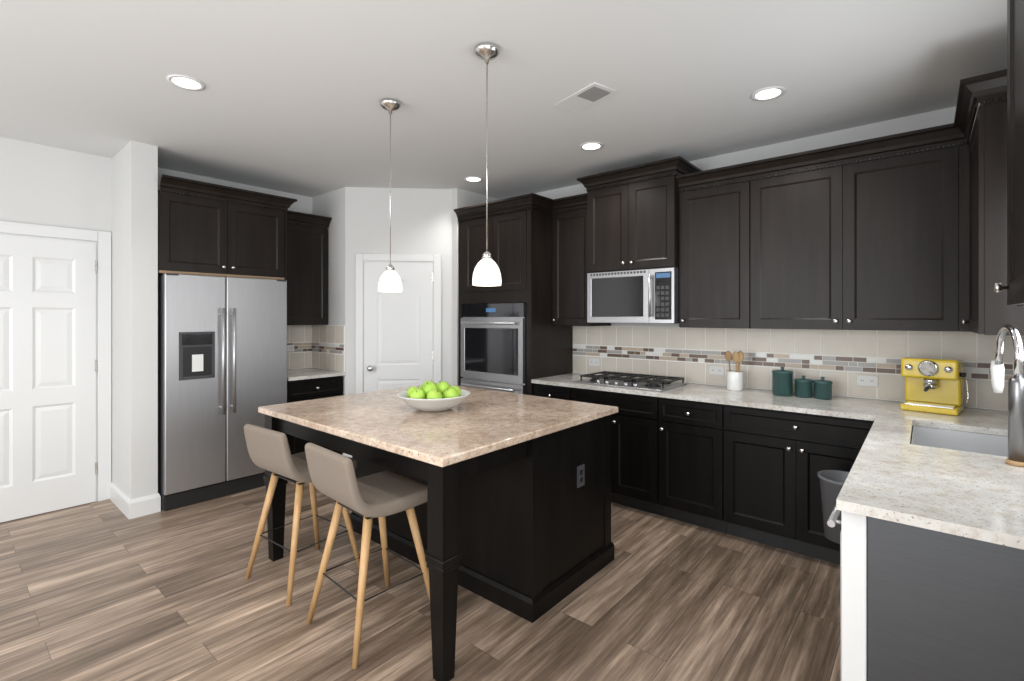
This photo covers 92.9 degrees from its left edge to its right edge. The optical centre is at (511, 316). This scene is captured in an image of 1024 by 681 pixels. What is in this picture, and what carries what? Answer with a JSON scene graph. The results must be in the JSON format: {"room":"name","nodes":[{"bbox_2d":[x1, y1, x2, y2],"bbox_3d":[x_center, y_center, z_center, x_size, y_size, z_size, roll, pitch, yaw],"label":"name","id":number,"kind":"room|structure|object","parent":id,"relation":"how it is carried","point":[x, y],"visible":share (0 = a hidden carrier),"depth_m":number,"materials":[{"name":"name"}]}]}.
{"room":"kitchen","nodes":[
{"label":"kitchen","id":0,"kind":"room"},
{"bbox_2d":[111,141,157,498],"bbox_3d":[-2.924,0.090,3.765,0.610,2.720,0.160,0,0,40],"label":"wall","id":1,"kind":"structure","parent":0,"point":[134,197],"depth_m":3.59,"materials":[{"name":"white paint"}]},
{"bbox_2d":[110,482,133,518],"bbox_3d":[-2.975,1.383,3.694,0.625,0.135,0.015,0,0,40],"label":"baseboard","id":2,"kind":"structure","parent":1,"relation":"attached to","point":[126,505],"depth_m":3.62,"materials":[{"name":"white wood"}]},
{"bbox_2d":[135,493,160,513],"bbox_3d":[-2.871,1.383,3.816,0.625,0.135,0.045,0,0,40],"label":"baseboard","id":3,"kind":"structure","parent":1,"relation":"attached to","point":[152,503],"depth_m":3.59,"materials":[{"name":"white wood"}]},
{"bbox_2d":[0,137,311,505],"bbox_3d":[-3.654,0.090,3.453,0.100,2.720,7.600,0,0,40],"label":"wall","id":4,"kind":"structure","parent":0,"point":[52,185],"depth_m":3.67,"materials":[{"name":"white paint"}]},
{"bbox_2d":[0,220,111,522],"bbox_3d":[-3.502,0.387,3.488,0.083,2.127,1.004,0,0,40],"label":"door","id":5,"kind":"structure","parent":4,"relation":"in","point":[55,367],"depth_m":3.63,"materials":[{"name":"white wood"}]},
{"bbox_2d":[158,190,283,277],"bbox_3d":[-2.548,-0.648,4.167,0.659,0.604,0.930,0,0,40],"label":"upper cabinet","id":6,"kind":"object","parent":4,"relation":"attached to","point":[202,235],"visible":0.94,"depth_m":3.92,"materials":[{"name":"brown wood"}]},
{"bbox_2d":[159,270,283,279],"bbox_3d":[-2.332,-0.339,3.983,0.025,0.020,0.926,0,0,40],"label":"valance","id":7,"kind":"object","parent":6,"relation":"attached to","point":[212,274],"visible":0.86,"depth_m":3.92,"materials":[{"name":"brown wood"}]},
{"bbox_2d":[159,174,331,228],"bbox_3d":[-2.351,-0.969,4.375,0.691,0.163,1.502,0,0,40],"label":"crown molding","id":8,"kind":"structure","parent":6,"relation":"attached to","point":[185,186],"depth_m":4.02,"materials":[{"name":"black wood"}]},
{"bbox_2d":[284,210,286,279],"bbox_3d":[-2.252,0.250,4.540,0.628,2.400,0.018,0,0,40],"label":"end panel","id":9,"kind":"object","parent":6,"relation":"attached to","point":[285,245],"visible":0.14,"depth_m":4.34,"materials":[{"name":"black wood"}]},
{"bbox_2d":[287,223,327,324],"bbox_3d":[-2.162,-0.410,4.839,0.379,0.980,0.550,0,0,40],"label":"upper cabinet","id":10,"kind":"object","parent":4,"relation":"attached to","point":[307,275],"visible":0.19,"depth_m":4.79,"materials":[{"name":"brown wood"}]},
{"bbox_2d":[287,325,344,371],"bbox_3d":[-2.058,0.310,4.755,0.646,0.456,0.557,0,0,40],"label":"backsplash","id":11,"kind":"structure","parent":4,"relation":"attached to","point":[320,346],"depth_m":5.01,"materials":[{"name":"white tile"}]},
{"bbox_2d":[287,345,293,351],"bbox_3d":[-2.280,0.320,4.971,0.008,0.070,0.115,0,0,40],"label":"electrical outlet","id":12,"kind":"object","parent":11,"relation":"attached to","point":[290,348],"visible":0.62,"depth_m":4.98,"materials":[{"name":"white plastic"}]},
{"bbox_2d":[312,187,498,394],"bbox_3d":[-1.117,0.090,5.239,1.458,2.720,1.394,0,0,40],"label":"wall","id":13,"kind":"structure","parent":0,"point":[424,221],"depth_m":4.81,"materials":[{"name":"white paint"}]},
{"bbox_2d":[355,253,440,393],"bbox_3d":[-1.113,0.415,4.787,0.597,2.069,0.597,0,0,40],"label":"pantry door","id":14,"kind":"structure","parent":13,"relation":"in","point":[397,339],"depth_m":4.79,"materials":[{"name":"white wood"}]},
{"bbox_2d":[0,481,839,680],"bbox_3d":[-1.526,1.500,1.648,5.680,0.100,7.600,0,0,40],"label":"floor","id":15,"kind":"structure","parent":0,"point":[107,590],"depth_m":2.40,"materials":[{"name":"brown wood"}]},
{"bbox_2d":[158,273,286,510],"bbox_3d":[-2.498,0.562,4.138,0.718,1.776,0.910,0,0,40],"label":"refrigerator","id":16,"kind":"object","parent":15,"relation":"on","point":[222,359],"visible":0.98,"depth_m":3.85,"materials":[{"name":"grey metal"}]},
{"bbox_2d":[244,424,359,605],"bbox_3d":[-1.175,1.020,2.740,0.454,0.867,0.475,0,0,36],"label":"stool","id":17,"kind":"object","parent":15,"relation":"on","point":[268,449],"visible":0.79,"depth_m":2.59,"materials":[{"name":"fabric"}]},
{"bbox_2d":[287,376,342,454],"bbox_3d":[-2.055,1.012,4.748,0.659,0.875,0.550,0,0,40],"label":"base cabinet","id":18,"kind":"object","parent":15,"relation":"on","point":[309,389],"visible":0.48,"depth_m":4.50,"materials":[{"name":"black wood"}]},
{"bbox_2d":[287,368,344,380],"bbox_3d":[-2.055,0.555,4.752,0.653,0.030,0.556,0,0,40],"label":"countertop","id":19,"kind":"structure","parent":18,"relation":"on","point":[302,374],"depth_m":4.65,"materials":[{"name":"stone"}]},
{"bbox_2d":[305,443,429,668],"bbox_3d":[-0.665,1.020,2.309,0.476,0.867,0.494,0,0,40],"label":"stool","id":20,"kind":"object","parent":15,"relation":"on","point":[382,495],"visible":0.96,"depth_m":2.21,"materials":[{"name":"fabric"}]},
{"bbox_2d":[263,415,613,680],"bbox_3d":[-0.441,1.012,2.917,1.612,0.875,1.357,0,0,40],"label":"kitchen island","id":21,"kind":"object","parent":15,"relation":"on","point":[513,513],"depth_m":2.47,"materials":[{"name":"wood"}]},
{"bbox_2d":[258,383,617,466],"bbox_3d":[-0.442,0.556,2.919,1.650,0.036,1.400,0,0,40],"label":"island countertop","id":22,"kind":"structure","parent":21,"relation":"on","point":[485,422],"depth_m":2.55,"materials":[{"name":"beige stone"}]},
{"bbox_2d":[397,380,470,411],"bbox_3d":[-0.453,0.454,2.836,0.424,0.166,0.424,0,0,40],"label":"fruit bowl","id":23,"kind":"object","parent":22,"relation":"on","point":[430,396],"visible":1,"depth_m":2.73,"materials":[{"name":"grey"}]},
{"bbox_2d":[458,207,572,395],"bbox_3d":[0.019,0.250,4.741,0.912,2.400,0.681,0,0,40],"label":"tall cabinet","id":24,"kind":"object","parent":15,"relation":"on","point":[520,246],"visible":0.27,"depth_m":4.39,"materials":[{"name":"black wood"}]},
{"bbox_2d":[461,303,525,394],"bbox_3d":[-0.011,0.527,4.694,0.774,1.299,0.710,0,0,40],"label":"double wall oven","id":25,"kind":"object","parent":24,"relation":"in","point":[493,346],"visible":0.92,"depth_m":4.43,"materials":[{"name":"grey metal"}]},
{"bbox_2d":[533,383,571,400],"bbox_3d":[0.523,1.012,4.327,0.388,0.875,0.659,0,0,40],"label":"base cabinet","id":26,"kind":"object","parent":15,"relation":"on","point":[553,391],"visible":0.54,"depth_m":4.09,"materials":[{"name":"black wood"}]},
{"bbox_2d":[571,388,661,515],"bbox_3d":[0.956,1.012,3.960,0.743,0.875,0.659,0,0,40],"label":"base cabinet","id":27,"kind":"object","parent":15,"relation":"on","point":[635,451],"visible":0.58,"depth_m":3.63,"materials":[{"name":"black wood"}]},
{"bbox_2d":[659,397,726,532],"bbox_3d":[1.410,1.012,3.575,0.445,0.875,0.659,0,0,40],"label":"base cabinet","id":28,"kind":"object","parent":15,"relation":"on","point":[691,462],"visible":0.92,"depth_m":3.34,"materials":[{"name":"black wood"}]},
{"bbox_2d":[724,404,873,564],"bbox_3d":[1.902,1.012,3.158,0.840,0.875,0.659,0,0,40],"label":"base cabinet","id":29,"kind":"object","parent":15,"relation":"on","point":[776,462],"visible":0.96,"depth_m":2.98,"materials":[{"name":"black wood"}]},
{"bbox_2d":[827,505,1023,680],"bbox_3d":[1.424,1.014,1.482,0.726,0.872,0.593,0,0,40],"label":"dishwasher","id":30,"kind":"object","parent":15,"relation":"on","point":[919,604],"visible":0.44,"depth_m":1.34,"materials":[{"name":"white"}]},
{"bbox_2d":[910,426,1007,443],"bbox_3d":[1.948,1.012,2.075,0.729,0.875,0.975,0,0,40],"label":"base cabinet","id":31,"kind":"object","parent":15,"relation":"on","point":[935,428],"depth_m":2.56,"materials":[{"name":"black wood"}]},
{"bbox_2d":[531,373,1007,424],"bbox_3d":[1.558,0.555,3.448,3.100,0.030,0.663,0,0,40],"label":"countertop","id":32,"kind":"structure","parent":31,"relation":"on","point":[838,406],"depth_m":3.11,"materials":[{"name":"stone"}]},
{"bbox_2d":[572,371,686,391],"bbox_3d":[0.951,0.512,3.950,0.760,0.054,0.515,0,0,40],"label":"gas cooktop","id":33,"kind":"object","parent":32,"relation":"in","point":[644,382],"visible":1,"depth_m":3.86,"materials":[{"name":"silver metal"}]},
{"bbox_2d":[725,351,743,390],"bbox_3d":[1.639,0.394,3.593,0.143,0.290,0.116,0,0,40],"label":"utensil crock","id":34,"kind":"object","parent":32,"relation":"on","point":[734,380],"visible":1,"depth_m":3.55,"materials":[{"name":"white ceramic"}]},
{"bbox_2d":[772,367,792,395],"bbox_3d":[1.866,0.442,3.360,0.130,0.195,0.130,0,0,40],"label":"canister","id":35,"kind":"object","parent":32,"relation":"on","point":[782,381],"visible":1,"depth_m":3.31,"materials":[{"name":"teal ceramic"}]},
{"bbox_2d":[794,375,812,397],"bbox_3d":[1.968,0.467,3.287,0.110,0.145,0.110,0,0,40],"label":"canister","id":36,"kind":"object","parent":32,"relation":"on","point":[803,387],"visible":1,"depth_m":3.25,"materials":[{"name":"teal ceramic"}]},
{"bbox_2d":[813,377,832,399],"bbox_3d":[2.052,0.467,3.216,0.110,0.145,0.110,0,0,40],"label":"canister","id":37,"kind":"object","parent":32,"relation":"on","point":[822,389],"visible":0.98,"depth_m":3.17,"materials":[{"name":"teal ceramic"}]},
{"bbox_2d":[900,357,968,415],"bbox_3d":[2.417,0.389,2.792,0.294,0.300,0.344,0,0,40],"label":"espresso machine","id":38,"kind":"object","parent":32,"relation":"on","point":[934,385],"visible":1,"depth_m":2.76,"materials":[{"name":"yellow metal"}]},
{"bbox_2d":[818,470,848,543],"bbox_3d":[1.726,0.942,2.522,0.244,0.416,0.238,0,0,40],"label":"bin","id":39,"kind":"object","parent":31,"relation":"attached to","point":[832,482],"visible":0.35,"depth_m":2.51,"materials":[{"name":"grey"}]},
{"bbox_2d":[836,413,1023,549],"bbox_3d":[1.743,0.555,1.817,0.708,0.030,1.585,0,0,40],"label":"countertop","id":40,"kind":"structure","parent":31,"relation":"on","point":[894,475],"depth_m":1.56,"materials":[{"name":"stone"}]},
{"bbox_2d":[911,426,1007,456],"bbox_3d":[2.062,0.665,2.168,0.434,0.189,0.629,0,0,40],"label":"sink basin","id":41,"kind":"object","parent":40,"relation":"in","point":[997,445],"visible":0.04,"depth_m":2.42,"materials":[{"name":"silver metal"}]},
{"bbox_2d":[990,324,1023,466],"bbox_3d":[1.927,0.283,1.851,0.139,0.512,0.284,0,0,40],"label":"faucet","id":42,"kind":"object","parent":40,"relation":"on","point":[1015,420],"visible":1,"depth_m":1.77,"materials":[{"name":"silver metal"}]},
{"bbox_2d":[0,0,1006,199],"bbox_3d":[-1.526,-1.320,1.648,5.680,0.100,7.600,0,0,40],"label":"ceiling","id":43,"kind":"structure","parent":0,"point":[290,96],"depth_m":2.59,"materials":[{"name":"white paint"}]},
{"bbox_2d":[166,74,204,90],"bbox_3d":[-1.763,-1.267,2.636,0.176,0.005,0.176,0,0,40],"label":"recessed light","id":44,"kind":"object","parent":43,"relation":"in","point":[186,82],"visible":1,"depth_m":2.63,"materials":[{"name":"white plastic"}]},
{"bbox_2d":[378,98,401,291],"bbox_3d":[-0.719,-0.710,2.878,0.138,1.120,0.138,0,0,40],"label":"pendant light","id":45,"kind":"object","parent":43,"relation":"hanging from","point":[390,280],"visible":1,"depth_m":2.84,"materials":[{"name":"white glass"}]},
{"bbox_2d":[464,176,482,181],"bbox_3d":[-0.354,-1.267,4.483,0.176,0.005,0.176,0,0,40],"label":"recessed light","id":46,"kind":"object","parent":43,"relation":"in","point":[472,179],"visible":1,"depth_m":4.48,"materials":[{"name":"white plastic"}]},
{"bbox_2d":[472,43,501,285],"bbox_3d":[-0.118,-0.710,2.303,0.138,1.120,0.138,0,0,40],"label":"pendant light","id":47,"kind":"object","parent":43,"relation":"hanging from","point":[486,272],"visible":1,"depth_m":2.27,"materials":[{"name":"white glass"}]},
{"bbox_2d":[554,82,616,111],"bbox_3d":[0.421,-1.265,2.816,0.180,0.008,0.340,0,0,-35],"label":"ceiling vent","id":48,"kind":"object","parent":43,"relation":"in","point":[587,96],"visible":0.98,"depth_m":2.80,"materials":[{"name":"white"}]},
{"bbox_2d":[579,142,602,150],"bbox_3d":[0.590,-1.267,3.617,0.176,0.005,0.176,0,0,40],"label":"recessed light","id":49,"kind":"object","parent":43,"relation":"in","point":[589,146],"visible":1,"depth_m":3.62,"materials":[{"name":"white plastic"}]},
{"bbox_2d":[751,86,785,100],"bbox_3d":[1.454,-1.267,2.766,0.176,0.005,0.176,0,0,40],"label":"recessed light","id":50,"kind":"object","parent":43,"relation":"in","point":[768,93],"visible":1,"depth_m":2.76,"materials":[{"name":"white plastic"}]},
{"bbox_2d":[535,103,1002,410],"bbox_3d":[0.896,0.090,4.512,5.430,2.720,0.100,0,0,40],"label":"wall","id":51,"kind":"structure","parent":0,"point":[945,116],"depth_m":3.41,"materials":[{"name":"white paint"}]},
{"bbox_2d":[552,208,610,325],"bbox_3d":[0.623,-0.435,4.426,0.413,1.030,0.379,0,0,40],"label":"upper cabinet","id":52,"kind":"object","parent":51,"relation":"attached to","point":[569,268],"visible":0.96,"depth_m":4.32,"materials":[{"name":"black wood"}]},
{"bbox_2d":[587,174,678,272],"bbox_3d":[1.048,-0.723,4.019,0.758,0.694,0.449,0,0,40],"label":"upper cabinet","id":53,"kind":"object","parent":51,"relation":"attached to","point":[633,226],"visible":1,"depth_m":3.84,"materials":[{"name":"black wood"}]},
{"bbox_2d":[587,267,678,323],"bbox_3d":[1.042,-0.161,4.012,0.750,0.422,0.469,0,0,40],"label":"microwave","id":54,"kind":"object","parent":53,"relation":"attached to","point":[642,296],"visible":0.96,"depth_m":3.84,"materials":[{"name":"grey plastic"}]},
{"bbox_2d":[679,180,750,328],"bbox_3d":[1.552,-0.435,3.639,0.498,1.030,0.379,0,0,40],"label":"upper cabinet","id":55,"kind":"object","parent":51,"relation":"attached to","point":[714,257],"visible":0.98,"depth_m":3.51,"materials":[{"name":"black wood"}]},
{"bbox_2d":[573,326,1023,410],"bbox_3d":[1.768,0.310,3.697,3.098,0.456,0.010,0,0,40],"label":"backsplash","id":56,"kind":"structure","parent":51,"relation":"attached to","point":[841,360],"depth_m":3.46,"materials":[{"name":"white tile"}]},
{"bbox_2d":[589,358,599,365],"bbox_3d":[0.765,0.420,4.535,0.115,0.070,0.008,0,0,40],"label":"electrical outlet","id":57,"kind":"object","parent":56,"relation":"attached to","point":[594,361],"visible":1,"depth_m":4.53,"materials":[{"name":"white plastic"}]},
{"bbox_2d":[709,366,723,374],"bbox_3d":[1.604,0.420,3.824,0.115,0.070,0.008,0,0,40],"label":"electrical outlet","id":58,"kind":"object","parent":56,"relation":"attached to","point":[716,370],"visible":1,"depth_m":3.82,"materials":[{"name":"white plastic"}]},
{"bbox_2d":[857,375,877,386],"bbox_3d":[2.336,0.420,3.203,0.115,0.070,0.008,0,0,40],"label":"electrical outlet","id":59,"kind":"object","parent":56,"relation":"attached to","point":[866,380],"visible":1,"depth_m":3.20,"materials":[{"name":"white plastic"}]},
{"bbox_2d":[751,143,970,331],"bbox_3d":[2.171,-0.435,3.114,1.121,1.030,0.379,0,0,40],"label":"upper cabinet","id":60,"kind":"object","parent":51,"relation":"attached to","point":[879,244],"visible":1,"depth_m":2.94,"materials":[{"name":"black wood"}]},
{"bbox_2d":[454,69,1006,221],"bbox_3d":[1.086,-1.054,3.599,4.016,0.233,1.041,0,0,40],"label":"crown molding","id":61,"kind":"structure","parent":60,"relation":"attached to","point":[974,92],"depth_m":3.19,"materials":[{"name":"black wood"}]},
{"bbox_2d":[962,97,1023,335],"bbox_3d":[2.388,-0.435,2.307,0.357,1.030,0.628,0,0,40],"label":"upper cabinet","id":62,"kind":"object","parent":51,"relation":"attached to","point":[991,312],"visible":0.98,"depth_m":2.14,"materials":[{"name":"black wood"}]},
{"bbox_2d":[994,0,1023,306],"bbox_3d":[1.293,-0.590,1.015,0.357,1.120,0.800,0,0,40],"label":"upper cabinet","id":63,"kind":"object","parent":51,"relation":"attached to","point":[1014,287],"visible":1,"depth_m":1.33,"materials":[{"name":"black wood"}]}
]}

